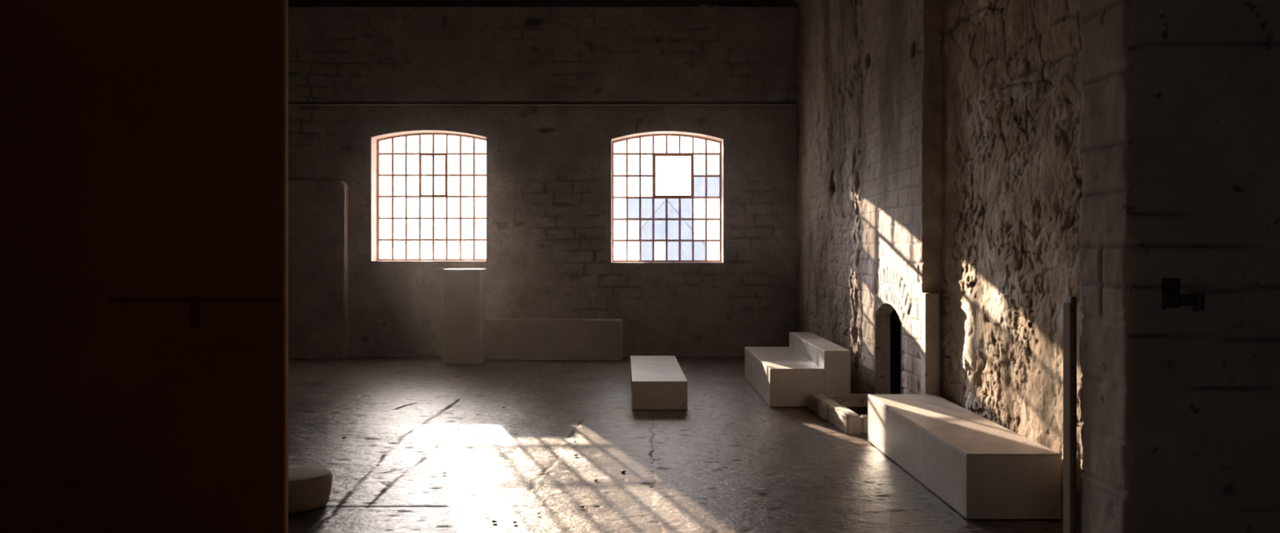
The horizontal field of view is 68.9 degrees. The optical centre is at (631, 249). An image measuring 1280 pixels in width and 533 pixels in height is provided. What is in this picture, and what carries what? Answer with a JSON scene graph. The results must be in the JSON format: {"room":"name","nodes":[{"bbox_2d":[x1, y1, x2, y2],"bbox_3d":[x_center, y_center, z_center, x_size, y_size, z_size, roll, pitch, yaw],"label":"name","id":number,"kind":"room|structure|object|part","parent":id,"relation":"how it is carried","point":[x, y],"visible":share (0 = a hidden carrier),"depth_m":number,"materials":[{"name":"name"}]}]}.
{"room":"abandoned warehouse","nodes":[
{"label":"abandoned warehouse","id":0,"kind":"room"},
{"bbox_2d":[288,4,798,357],"bbox_3d":[-1.995,-0.995,13.909,9.410,5.350,0.107,0,0,0],"label":"wall","id":1,"kind":"structure","parent":0,"point":[548,168],"depth_m":13.90,"materials":[{"name":"brick"}]},
{"bbox_2d":[371,129,486,261],"bbox_3d":[-3.026,-0.797,14.148,1.713,1.951,0.504,0,0,0],"label":"window","id":2,"kind":"structure","parent":1,"relation":"in","point":[438,201],"depth_m":14.22,"materials":[{"name":"glass"}]},
{"bbox_3d":[-3.026,-1.127,14.213,0.421,0.658,0.050,0,0,0],"label":"opening sash","id":3,"kind":"part","parent":2,"relation":"part of","materials":[{"name":"glass"}]},
{"bbox_2d":[288,104,796,106],"bbox_3d":[-2.020,-2.147,13.898,9.160,0.017,0.064,0,0,0],"label":"ledge","id":4,"kind":"object","parent":1,"relation":"attached to","point":[288,104],"visible":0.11,"depth_m":13.87,"materials":[{"name":"white paint"}]},
{"bbox_2d":[288,0,799,7],"bbox_3d":[-1.750,-3.830,14.140,10.300,0.440,0.520,0,0,0],"label":"ceiling","id":5,"kind":"structure","parent":1,"relation":"attached to","point":[513,3],"depth_m":13.88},
{"bbox_2d":[611,131,723,262],"bbox_3d":[0.526,-0.779,14.148,1.668,1.956,0.504,0,0,0],"label":"window","id":6,"kind":"structure","parent":1,"relation":"in","point":[668,228],"depth_m":14.22,"materials":[{"name":"glass"}]},
{"bbox_3d":[0.627,-1.120,14.213,0.611,0.673,0.050,0,0,0],"label":"opening sash","id":7,"kind":"part","parent":6,"relation":"part of","materials":[{"name":"glass"}]},
{"bbox_2d":[288,356,1079,532],"bbox_3d":[-1.975,1.608,5.205,9.450,0.022,17.610,0,0,0],"label":"floor","id":8,"kind":"structure","parent":0,"point":[405,422],"depth_m":7.30,"materials":[{"name":"concrete"}]},
{"bbox_2d":[0,0,288,532],"bbox_3d":[-3.297,-0.370,4.040,3.600,3.900,0.057,0,0,0],"label":"wall","id":9,"kind":"structure","parent":8,"relation":"on","point":[144,144],"depth_m":4.03,"materials":[{"name":"red paint"}]},
{"bbox_2d":[288,466,332,514],"bbox_3d":[-2.117,1.499,5.830,0.472,0.202,0.472,0,0,0],"label":"drum","id":10,"kind":"object","parent":8,"relation":"on","point":[309,487],"visible":0.57,"depth_m":5.70,"materials":[{"name":"beige concrete"}]},
{"bbox_2d":[288,179,349,359],"bbox_3d":[-5.059,0.316,13.825,1.682,2.668,0.250,0,0,0],"label":"wall block","id":11,"kind":"object","parent":8,"relation":"on","point":[318,209],"visible":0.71,"depth_m":13.70,"materials":[{"name":"paint"}]},
{"bbox_2d":[442,268,486,364],"bbox_3d":[-2.354,0.937,13.148,0.541,1.318,0.424,0,0,0],"label":"pedestal","id":12,"kind":"object","parent":8,"relation":"on","point":[464,288],"visible":1,"depth_m":12.95,"materials":[{"name":"grey paint"}]},
{"bbox_2d":[440,318,622,360],"bbox_3d":[-1.451,1.308,13.592,2.620,0.575,0.300,0,0,4],"label":"plinth","id":13,"kind":"object","parent":8,"relation":"on","point":[505,339],"visible":0.73,"depth_m":13.43,"materials":[{"name":"grey paint"}]},
{"bbox_3d":[-2.752,1.315,13.674,0.012,0.562,0.300,0,0,4],"label":"panel","id":14,"kind":"part","parent":13,"relation":"part of","materials":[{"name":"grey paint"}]},
{"bbox_3d":[-1.451,1.027,13.592,2.620,0.012,0.300,0,0,4],"label":"panel","id":15,"kind":"part","parent":13,"relation":"part of","materials":[{"name":"grey paint"}]},
{"bbox_3d":[-0.149,1.315,13.510,0.012,0.562,0.300,0,0,4],"label":"panel","id":16,"kind":"part","parent":13,"relation":"part of","materials":[{"name":"grey paint"}]},
{"bbox_2d":[630,355,687,409],"bbox_3d":[0.266,1.456,10.415,0.553,0.279,2.240,0,0,-1],"label":"plinth","id":17,"kind":"object","parent":8,"relation":"on","point":[656,382],"visible":1,"depth_m":9.30,"materials":[{"name":"white paint"}]},
{"bbox_3d":[-0.005,1.463,10.412,0.012,0.266,2.214,0,0,-1],"label":"panel","id":18,"kind":"part","parent":17,"relation":"part of","materials":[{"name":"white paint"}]},
{"bbox_3d":[0.265,1.323,10.415,0.553,0.012,2.240,0,0,-1],"label":"panel","id":19,"kind":"part","parent":17,"relation":"part of","materials":[{"name":"white paint"}]},
{"bbox_3d":[0.277,1.463,9.301,0.553,0.266,0.012,0,0,-1],"label":"panel","id":20,"kind":"part","parent":17,"relation":"part of","materials":[{"name":"white paint"}]},
{"bbox_2d":[754,488,766,490],"bbox_3d":[0.849,1.588,6.171,0.083,0.004,0.038,0,0,0],"label":"flake","id":21,"kind":"object","parent":8,"relation":"on","point":[756,489],"visible":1,"depth_m":6.16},
{"bbox_2d":[744,346,824,406],"bbox_3d":[1.672,1.403,10.511,0.548,0.385,2.120,0,0,0],"label":"plinth","id":22,"kind":"object","parent":8,"relation":"on","point":[782,376],"visible":0.88,"depth_m":9.50,"materials":[{"name":"white paint"}]},
{"bbox_3d":[1.672,1.410,11.566,0.548,0.372,0.012,0,0,0],"label":"panel","id":23,"kind":"part","parent":22,"relation":"part of","materials":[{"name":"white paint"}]},
{"bbox_3d":[1.404,1.410,10.511,0.012,0.372,2.094,0,0,0],"label":"panel","id":24,"kind":"part","parent":22,"relation":"part of","materials":[{"name":"white paint"}]},
{"bbox_3d":[1.672,1.217,10.511,0.548,0.012,2.120,0,0,0],"label":"panel","id":25,"kind":"part","parent":22,"relation":"part of","materials":[{"name":"white paint"}]},
{"bbox_3d":[1.672,1.410,9.457,0.548,0.372,0.012,0,0,0],"label":"panel","id":26,"kind":"part","parent":22,"relation":"part of","materials":[{"name":"white paint"}]},
{"bbox_2d":[789,332,850,395],"bbox_3d":[2.080,1.312,10.511,0.264,0.567,2.120,0,0,0],"label":"plinth","id":27,"kind":"object","parent":8,"relation":"on","point":[835,359],"visible":0.62,"depth_m":9.45,"materials":[{"name":"white paint"}]},
{"bbox_3d":[1.954,1.319,10.511,0.012,0.554,2.094,0,0,0],"label":"panel","id":28,"kind":"part","parent":27,"relation":"part of","materials":[{"name":"white paint"}]},
{"bbox_3d":[2.080,1.035,10.511,0.264,0.012,2.120,0,0,0],"label":"panel","id":29,"kind":"part","parent":27,"relation":"part of","materials":[{"name":"white paint"}]},
{"bbox_3d":[2.080,1.319,9.457,0.264,0.554,0.012,0,0,0],"label":"panel","id":30,"kind":"part","parent":27,"relation":"part of","materials":[{"name":"white paint"}]},
{"bbox_2d":[808,393,870,433],"bbox_3d":[2.099,1.537,8.777,0.655,0.180,1.324,0,0,0],"label":"kerb","id":31,"kind":"object","parent":8,"relation":"on","point":[848,412],"visible":0.67,"depth_m":8.84,"materials":[{"name":"stone"}]},
{"bbox_2d":[867,394,1060,519],"bbox_3d":[2.251,1.403,6.652,0.558,0.386,2.270,0,0,0],"label":"rectangular block","id":32,"kind":"object","parent":8,"relation":"on","point":[982,468],"visible":1,"depth_m":5.82,"materials":[{"name":"white paint"}]},
{"bbox_3d":[2.245,1.410,7.781,0.558,0.373,0.012,0,0,0],"label":"panel","id":33,"kind":"part","parent":32,"relation":"part of","materials":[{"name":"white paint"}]},
{"bbox_3d":[1.978,1.410,6.651,0.012,0.373,2.244,0,0,0],"label":"panel","id":34,"kind":"part","parent":32,"relation":"part of","materials":[{"name":"white paint"}]},
{"bbox_3d":[2.251,1.216,6.652,0.558,0.012,2.270,0,0,0],"label":"panel","id":35,"kind":"part","parent":32,"relation":"part of","materials":[{"name":"white paint"}]},
{"bbox_3d":[2.257,1.410,5.523,0.558,0.373,0.012,0,0,0],"label":"panel","id":36,"kind":"part","parent":32,"relation":"part of","materials":[{"name":"white paint"}]},
{"bbox_2d":[795,0,1084,525],"bbox_3d":[2.546,-0.995,9.250,0.229,5.350,9.500,0,0,0],"label":"wall","id":37,"kind":"structure","parent":0,"point":[1002,162],"depth_m":7.62,"materials":[{"name":"stone"}]},
{"bbox_2d":[875,302,902,394],"bbox_3d":[2.833,0.880,8.980,0.754,1.560,1.500,0,0,0],"label":"arched doorway","id":38,"kind":"object","parent":37,"relation":"attached to","point":[888,325],"visible":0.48,"depth_m":9.44,"materials":[{"name":"stone"}]},
{"bbox_2d":[920,293,938,395],"bbox_3d":[2.511,0.999,7.865,0.114,1.261,0.130,0,0,0],"label":"wall strip","id":39,"kind":"object","parent":37,"relation":"attached to","point":[929,301],"visible":0.56,"depth_m":7.80,"materials":[{"name":"white paint"}]},
{"bbox_2d":[1079,0,1279,532],"bbox_3d":[3.110,-0.995,4.369,1.840,5.350,0.475,0,0,0],"label":"wall","id":40,"kind":"structure","parent":0,"point":[1180,117],"depth_m":4.14,"materials":[{"name":"paint"}]},
{"bbox_2d":[1062,296,1076,532],"bbox_3d":[2.192,0.929,4.658,0.047,1.383,0.084,0,0,0],"label":"post","id":41,"kind":"object","parent":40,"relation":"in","point":[1069,308],"depth_m":4.65,"materials":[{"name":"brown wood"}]},
{"bbox_2d":[1161,278,1204,311],"bbox_3d":[2.430,0.198,4.122,0.167,0.140,0.059,0,0,19],"label":"iron bracket","id":42,"kind":"object","parent":40,"relation":"attached to","point":[1171,287],"visible":1,"depth_m":4.13,"materials":[{"name":"black metal"}]},
{"bbox_3d":[2.391,0.195,4.135,0.072,0.130,0.013,0,0,0],"label":"plate","id":43,"kind":"part","parent":42,"relation":"part of","materials":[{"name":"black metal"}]}
]}

